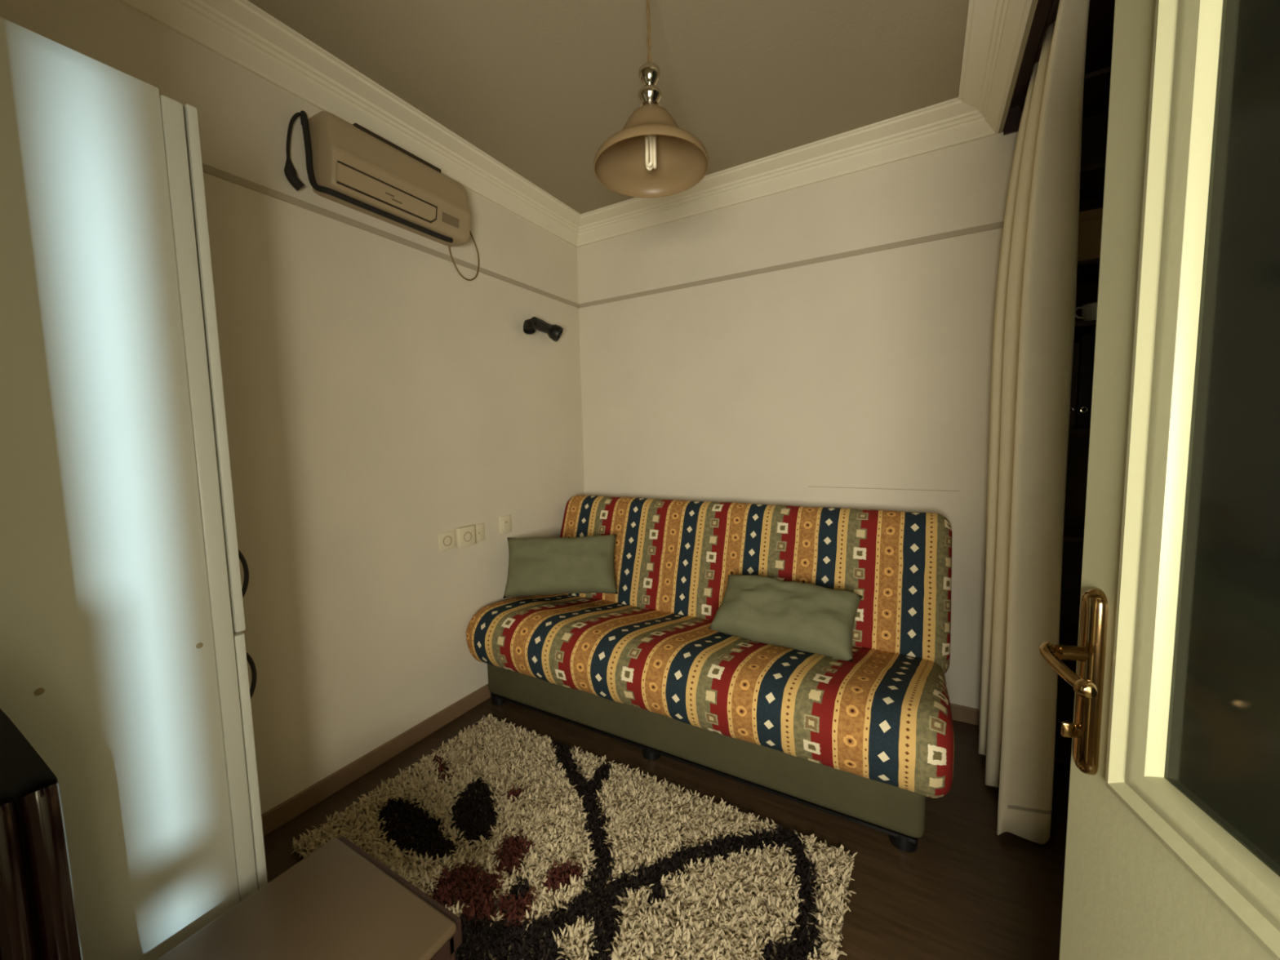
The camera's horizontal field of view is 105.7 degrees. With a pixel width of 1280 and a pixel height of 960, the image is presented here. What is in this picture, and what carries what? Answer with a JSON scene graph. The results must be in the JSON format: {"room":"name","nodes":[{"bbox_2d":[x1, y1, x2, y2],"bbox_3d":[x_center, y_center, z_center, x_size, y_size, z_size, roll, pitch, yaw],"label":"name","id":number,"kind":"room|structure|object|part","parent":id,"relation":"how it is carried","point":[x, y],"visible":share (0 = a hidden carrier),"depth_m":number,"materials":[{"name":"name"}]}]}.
{"room":"living room","nodes":[
{"label":"living room","id":0,"kind":"room"},
{"bbox_2d":[0,0,584,814],"bbox_3d":[-1.576,-0.077,1.276,0.100,2.700,4.800,2,6,30],"label":"wall","id":1,"kind":"structure","parent":0,"point":[381,400],"depth_m":1.93,"materials":[{"name":"paint"}]},
{"bbox_2d":[116,0,581,247],"bbox_3d":[-1.024,-1.441,1.913,0.150,0.114,2.720,2,6,30],"label":"trim","id":2,"kind":"structure","parent":1,"relation":"attached to","point":[240,32],"depth_m":1.79,"materials":[{"name":"beige paint"}]},
{"bbox_2d":[261,683,490,835],"bbox_3d":[-0.883,1.128,2.420,0.014,0.075,2.140,2,6,30],"label":"baseboard","id":3,"kind":"structure","parent":1,"relation":"attached to","point":[278,815],"depth_m":1.98,"materials":[{"name":"brown wood"}]},
{"bbox_2d":[284,110,479,280],"bbox_3d":[-0.968,-1.145,2.024,0.149,0.395,0.867,2,6,30],"label":"air conditioner","id":4,"kind":"object","parent":1,"relation":"attached to","point":[351,166],"visible":1,"depth_m":1.86,"materials":[{"name":"beige plastic"}]},
{"bbox_3d":[-0.984,-1.203,1.993,0.149,0.274,0.613,2,6,30],"label":"casing","id":5,"kind":"part","parent":4,"relation":"part of","materials":[{"name":"beige plastic"}]},
{"bbox_2d":[352,122,440,173],"bbox_3d":[-0.972,-1.325,1.958,0.032,0.021,0.370,2,6,30],"label":"grille","id":6,"kind":"object","parent":4,"relation":"attached to","point":[357,127],"depth_m":1.92,"materials":[{"name":"brown"}]},
{"bbox_2d":[438,530,455,551],"bbox_3d":[-0.921,0.291,2.314,0.012,0.087,0.087,2,6,30],"label":"wall socket","id":7,"kind":"object","parent":1,"relation":"attached to","point":[446,540],"visible":1,"depth_m":2.31,"materials":[{"name":"beige plastic"}]},
{"bbox_2d":[454,524,475,547],"bbox_3d":[-0.861,0.278,2.393,0.036,0.096,0.096,2,6,30],"label":"wall socket","id":8,"kind":"object","parent":1,"relation":"attached to","point":[464,535],"visible":1,"depth_m":2.37,"materials":[{"name":"beige plastic"}]},
{"bbox_2d":[472,523,484,542],"bbox_3d":[-0.826,0.270,2.480,0.010,0.088,0.073,2,6,30],"label":"blank plate","id":9,"kind":"object","parent":1,"relation":"attached to","point":[479,528],"visible":0.74,"depth_m":2.48,"materials":[{"name":"beige plastic"}]},
{"bbox_2d":[499,515,511,533],"bbox_3d":[-0.731,0.241,2.639,0.014,0.094,0.080,2,6,30],"label":"light switch","id":10,"kind":"object","parent":1,"relation":"attached to","point":[504,521],"visible":1,"depth_m":2.63,"materials":[{"name":"beige plastic"}]},
{"bbox_2d":[523,316,563,342],"bbox_3d":[-0.556,-0.868,2.785,0.120,0.115,0.296,2,6,30],"label":"wall spotlight","id":11,"kind":"object","parent":1,"relation":"attached to","point":[554,332],"visible":1,"depth_m":2.75,"materials":[{"name":"black plastic"}]},
{"bbox_3d":[-0.563,-0.885,2.779,0.064,0.073,0.148,2,6,30],"label":"arm","id":12,"kind":"part","parent":11,"relation":"part of","materials":[{"name":"black plastic"}]},
{"bbox_2d":[202,163,1004,307],"bbox_3d":[-0.113,-0.989,1.428,2.235,0.025,2.720,2,6,30],"label":"trim","id":13,"kind":"structure","parent":1,"relation":"attached to","point":[207,169],"depth_m":2.23,"materials":[{"name":"beige paint"}]},
{"bbox_2d":[247,0,968,213],"bbox_3d":[-0.428,-1.437,0.476,2.820,0.100,4.800,2,6,30],"label":"ceiling","id":14,"kind":"structure","parent":0,"point":[538,86],"depth_m":1.76,"materials":[{"name":"paint"}]},
{"bbox_2d":[593,0,709,198],"bbox_3d":[0.027,-1.191,1.397,0.337,0.566,0.337,2,6,30],"label":"pendant lamp","id":15,"kind":"object","parent":14,"relation":"hanging from","point":[651,156],"visible":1,"depth_m":1.46,"materials":[{"name":"beige glass"}]},
{"bbox_3d":[0.024,-1.315,1.387,0.014,0.263,0.014,2,6,30],"label":"cord","id":16,"kind":"part","parent":15,"relation":"part of","materials":[{"name":"brown plastic"}]},
{"bbox_3d":[0.024,-1.315,1.386,0.013,0.263,0.013,2,6,30],"label":"cord","id":17,"kind":"part","parent":15,"relation":"part of","materials":[{"name":"brown plastic"}]},
{"bbox_3d":[0.028,-1.132,1.402,0.070,0.122,0.070,2,6,30],"label":"chrome stem","id":18,"kind":"part","parent":15,"relation":"part of","materials":[{"name":"silver"}]},
{"bbox_3d":[0.030,-1.032,1.411,0.033,0.086,0.033,2,6,30],"label":"bulb","id":19,"kind":"part","parent":15,"relation":"part of","materials":[{"name":"beige"}]},
{"bbox_3d":[0.031,-0.993,1.414,0.337,0.168,0.337,2,6,30],"label":"lamp shade","id":20,"kind":"part","parent":15,"relation":"part of","materials":[{"name":"beige glass"}]},
{"bbox_2d":[263,697,1070,959],"bbox_3d":[-0.369,1.352,0.716,2.820,0.100,4.800,2,6,30],"label":"floor","id":21,"kind":"structure","parent":0,"point":[967,891],"depth_m":1.57,"materials":[{"name":"laminate"}]},
{"bbox_2d":[0,708,83,959],"bbox_3d":[-0.788,0.790,0.574,0.330,1.060,0.245,2,6,30],"label":"chair","id":22,"kind":"object","parent":21,"relation":"on","point":[38,919],"visible":1,"depth_m":0.68,"materials":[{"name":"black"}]},
{"bbox_2d":[0,17,267,959],"bbox_3d":[-1.295,0.266,1.015,0.640,2.050,0.593,2,6,30],"label":"wardrobe","id":23,"kind":"object","parent":21,"relation":"on","point":[124,656],"visible":1,"depth_m":0.91,"materials":[{"name":"white laminate"}]},
{"bbox_3d":[-1.177,-0.221,1.195,0.635,1.108,0.018,2,6,30],"label":"door","id":24,"kind":"part","parent":23,"relation":"part of","materials":[{"name":"white laminate"}]},
{"bbox_3d":[-0.924,0.216,1.119,0.009,0.133,0.036,2,6,30],"label":"handle","id":25,"kind":"part","parent":23,"relation":"part of","materials":[{"name":"black metal"}]},
{"bbox_3d":[-1.158,0.769,1.278,0.635,0.867,0.018,2,6,30],"label":"door","id":26,"kind":"part","parent":23,"relation":"part of","materials":[{"name":"white laminate"}]},
{"bbox_3d":[-0.920,0.459,1.137,0.009,0.133,0.036,2,6,30],"label":"handle","id":27,"kind":"part","parent":23,"relation":"part of","materials":[{"name":"black metal"}]},
{"bbox_2d":[157,835,462,959],"bbox_3d":[-0.648,1.086,0.921,0.443,0.394,0.420,2,6,30],"label":"side table","id":28,"kind":"object","parent":21,"relation":"on","point":[339,902],"visible":1,"depth_m":0.97,"materials":[{"name":"laminate"}]},
{"bbox_3d":[-0.650,0.923,0.909,0.435,0.056,0.415,2,6,30],"label":"frame","id":29,"kind":"part","parent":28,"relation":"part of","materials":[{"name":"brown wood"}]},
{"bbox_3d":[-0.390,1.088,0.973,0.036,0.371,0.036,2,6,30],"label":"leg","id":30,"kind":"part","parent":28,"relation":"part of","materials":[{"name":"brown wood"}]},
{"bbox_2d":[289,713,857,959],"bbox_3d":[-0.244,1.204,1.579,1.680,0.039,0.901,2,6,30],"label":"shag rug","id":31,"kind":"object","parent":21,"relation":"on","point":[541,848],"visible":0.95,"depth_m":1.54,"materials":[{"name":"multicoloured carpet"}]},
{"bbox_2d":[466,495,954,852],"bbox_3d":[0.250,0.650,2.280,2.063,1.004,0.987,2,6,30],"label":"sofa","id":32,"kind":"object","parent":21,"relation":"on","point":[865,740],"visible":0.91,"depth_m":2.01,"materials":[{"name":"fabric"}]},
{"bbox_2d":[502,534,617,598],"bbox_3d":[-0.422,0.460,2.613,0.603,0.310,0.265,-2,5,-4],"label":"throw cushion","id":33,"kind":"object","parent":32,"relation":"on","point":[551,566],"visible":1,"depth_m":2.53,"materials":[{"name":"green fabric"}]},
{"bbox_3d":[0.222,1.102,2.306,1.900,0.011,0.665,2,6,30],"label":"rail","id":34,"kind":"part","parent":32,"relation":"part of","materials":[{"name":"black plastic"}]},
{"bbox_2d":[466,593,954,798],"bbox_3d":[0.185,0.779,2.191,2.045,0.286,0.747,2,6,30],"label":"seat cushion","id":35,"kind":"object","parent":32,"relation":"on","point":[884,715],"depth_m":1.82,"materials":[{"name":"fabric"}]},
{"bbox_2d":[560,495,951,673],"bbox_3d":[0.411,0.463,2.549,2.063,0.684,0.330,2,6,30],"label":"cushion","id":36,"kind":"object","parent":32,"relation":"on","point":[673,557],"depth_m":2.31,"materials":[{"name":"fabric"}]},
{"bbox_2d":[708,574,862,662],"bbox_3d":[0.609,0.569,2.059,0.595,0.272,0.284,2,6,30],"label":"throw cushion","id":37,"kind":"object","parent":32,"relation":"on","point":[806,617],"visible":0.98,"depth_m":1.97,"materials":[{"name":"green fabric"}]},
{"bbox_2d":[1053,66,1111,765],"bbox_3d":[1.699,-0.124,1.848,0.225,2.560,0.290,2,6,30],"label":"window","id":38,"kind":"structure","parent":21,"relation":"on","point":[1096,91],"depth_m":1.91,"materials":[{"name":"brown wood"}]},
{"bbox_3d":[1.722,1.064,1.946,0.195,0.015,0.278,2,6,30],"label":"shelf","id":39,"kind":"part","parent":38,"relation":"part of","materials":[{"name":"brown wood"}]},
{"bbox_3d":[1.713,0.626,1.909,0.195,0.015,0.278,2,6,30],"label":"shelf","id":40,"kind":"part","parent":38,"relation":"part of","materials":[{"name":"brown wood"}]},
{"bbox_3d":[1.704,0.208,1.873,0.195,0.015,0.278,2,6,30],"label":"shelf","id":41,"kind":"part","parent":38,"relation":"part of","materials":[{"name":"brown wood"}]},
{"bbox_3d":[1.696,-0.186,1.839,0.195,0.015,0.278,2,6,30],"label":"shelf","id":42,"kind":"part","parent":38,"relation":"part of","materials":[{"name":"brown wood"}]},
{"bbox_2d":[1074,333,1093,429],"bbox_3d":[1.655,-0.361,1.838,0.033,0.335,0.232,2,6,30],"label":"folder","id":43,"kind":"object","parent":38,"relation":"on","point":[1086,341],"visible":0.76,"depth_m":1.74,"materials":[{"name":"black"}]},
{"bbox_3d":[1.688,-0.564,1.807,0.195,0.015,0.278,2,6,30],"label":"shelf","id":44,"kind":"part","parent":38,"relation":"part of","materials":[{"name":"brown wood"}]},
{"bbox_2d":[1075,302,1097,321],"bbox_3d":[1.615,-0.597,1.742,0.062,0.062,0.081,-5,6,-40],"label":"cup","id":45,"kind":"object","parent":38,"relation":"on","point":[1089,311],"visible":0.56,"depth_m":1.72,"materials":[{"name":"beige ceramic"}]},
{"bbox_3d":[1.583,-0.602,1.748,0.033,0.045,0.008,0,5,18],"label":"handle","id":46,"kind":"part","parent":45,"relation":"part of","materials":[{"name":"beige ceramic"}]},
{"bbox_3d":[1.684,-0.774,1.789,0.195,0.015,0.278,2,6,30],"label":"shelf","id":47,"kind":"part","parent":38,"relation":"part of","materials":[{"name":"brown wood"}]},
{"bbox_2d":[1077,207,1102,261],"bbox_3d":[1.672,-0.867,1.779,0.176,0.172,0.238,2,6,30],"label":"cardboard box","id":48,"kind":"object","parent":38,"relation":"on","point":[1090,226],"visible":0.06,"depth_m":1.70,"materials":[{"name":"brown"}]},
{"bbox_3d":[1.671,-0.936,1.773,0.176,0.032,0.238,2,6,30],"label":"box lid","id":49,"kind":"part","parent":48,"relation":"part of","materials":[{"name":"brown cardboard"}]},
{"bbox_2d":[1088,344,1095,428],"bbox_3d":[1.688,-0.343,1.820,0.033,0.300,0.232,2,6,30],"label":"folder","id":50,"kind":"object","parent":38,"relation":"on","point":[1093,357],"visible":0.06,"depth_m":1.74,"materials":[{"name":"black"}]},
{"bbox_3d":[1.677,-1.087,1.762,0.195,0.015,0.278,2,6,30],"label":"shelf","id":51,"kind":"part","parent":38,"relation":"part of","materials":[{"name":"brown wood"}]},
{"bbox_3d":[1.671,-1.391,1.736,0.195,0.015,0.278,2,6,30],"label":"shelf","id":52,"kind":"part","parent":38,"relation":"part of","materials":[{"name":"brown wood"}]},
{"bbox_2d":[1039,0,1279,959],"bbox_3d":[0.500,0.324,0.245,0.118,1.968,0.944,0,5,15],"label":"door","id":53,"kind":"structure","parent":21,"relation":"on","point":[1172,851],"depth_m":0.53,"materials":[{"name":"paint"}]},
{"bbox_3d":[0.563,0.244,0.631,0.058,0.034,0.113,2,6,30],"label":"lever","id":54,"kind":"part","parent":53,"relation":"part of","materials":[{"name":"gold metal"}]},
{"bbox_3d":[0.609,0.275,0.660,0.016,0.260,0.036,0,5,15],"label":"handle plate","id":55,"kind":"part","parent":53,"relation":"part of","materials":[{"name":"gold metal"}]},
{"bbox_3d":[0.520,-0.082,0.210,0.006,0.923,0.658,0,5,15],"label":"glass pane","id":56,"kind":"part","parent":53,"relation":"part of","materials":[{"name":"grey"}]},
{"bbox_2d":[577,131,1017,709],"bbox_3d":[0.777,-0.241,2.621,2.620,2.700,0.100,2,6,30],"label":"wall","id":57,"kind":"structure","parent":0,"point":[873,370],"depth_m":2.44,"materials":[{"name":"paint"}]},
{"bbox_2d":[577,97,997,247],"bbox_3d":[0.506,-1.524,2.508,2.200,0.114,0.150,2,6,30],"label":"trim","id":58,"kind":"structure","parent":57,"relation":"attached to","point":[951,122],"depth_m":2.34,"materials":[{"name":"beige paint"}]},
{"bbox_2d":[813,486,959,491],"bbox_3d":[1.164,0.042,2.365,0.660,0.003,0.002,2,6,30],"label":"trim","id":59,"kind":"structure","parent":57,"relation":"attached to","point":[813,486],"depth_m":2.35,"materials":[{"name":"beige paint"}]},
{"bbox_2d":[950,702,979,725],"bbox_3d":[0.670,1.068,2.746,2.346,0.075,0.014,2,6,30],"label":"baseboard","id":60,"kind":"structure","parent":57,"relation":"attached to","point":[966,714],"depth_m":2.25,"materials":[{"name":"brown wood"}]},
{"bbox_2d":[958,0,1038,133],"bbox_3d":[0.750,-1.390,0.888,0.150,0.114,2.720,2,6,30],"label":"trim","id":61,"kind":"structure","parent":57,"relation":"attached to","point":[995,28],"depth_m":1.67,"materials":[{"name":"beige paint"}]},
{"bbox_2d":[978,0,1089,844],"bbox_3d":[1.395,-0.170,1.771,0.167,2.657,0.720,2,6,30],"label":"curtain","id":62,"kind":"object","parent":57,"relation":"hanging from","point":[1034,326],"visible":0.98,"depth_m":1.52,"materials":[{"name":"fabric"}]},
{"bbox_3d":[1.392,-1.483,1.644,0.060,0.019,0.720,2,6,30],"label":"rail","id":63,"kind":"part","parent":62,"relation":"part of","materials":[{"name":"brown wood"}]},
{"bbox_2d":[1002,0,1115,135],"bbox_3d":[1.004,-1.377,0.742,0.405,0.125,2.720,2,6,30],"label":"trim","id":64,"kind":"structure","parent":57,"relation":"attached to","point":[1099,49],"depth_m":1.67,"materials":[{"name":"brown wood"}]}
]}

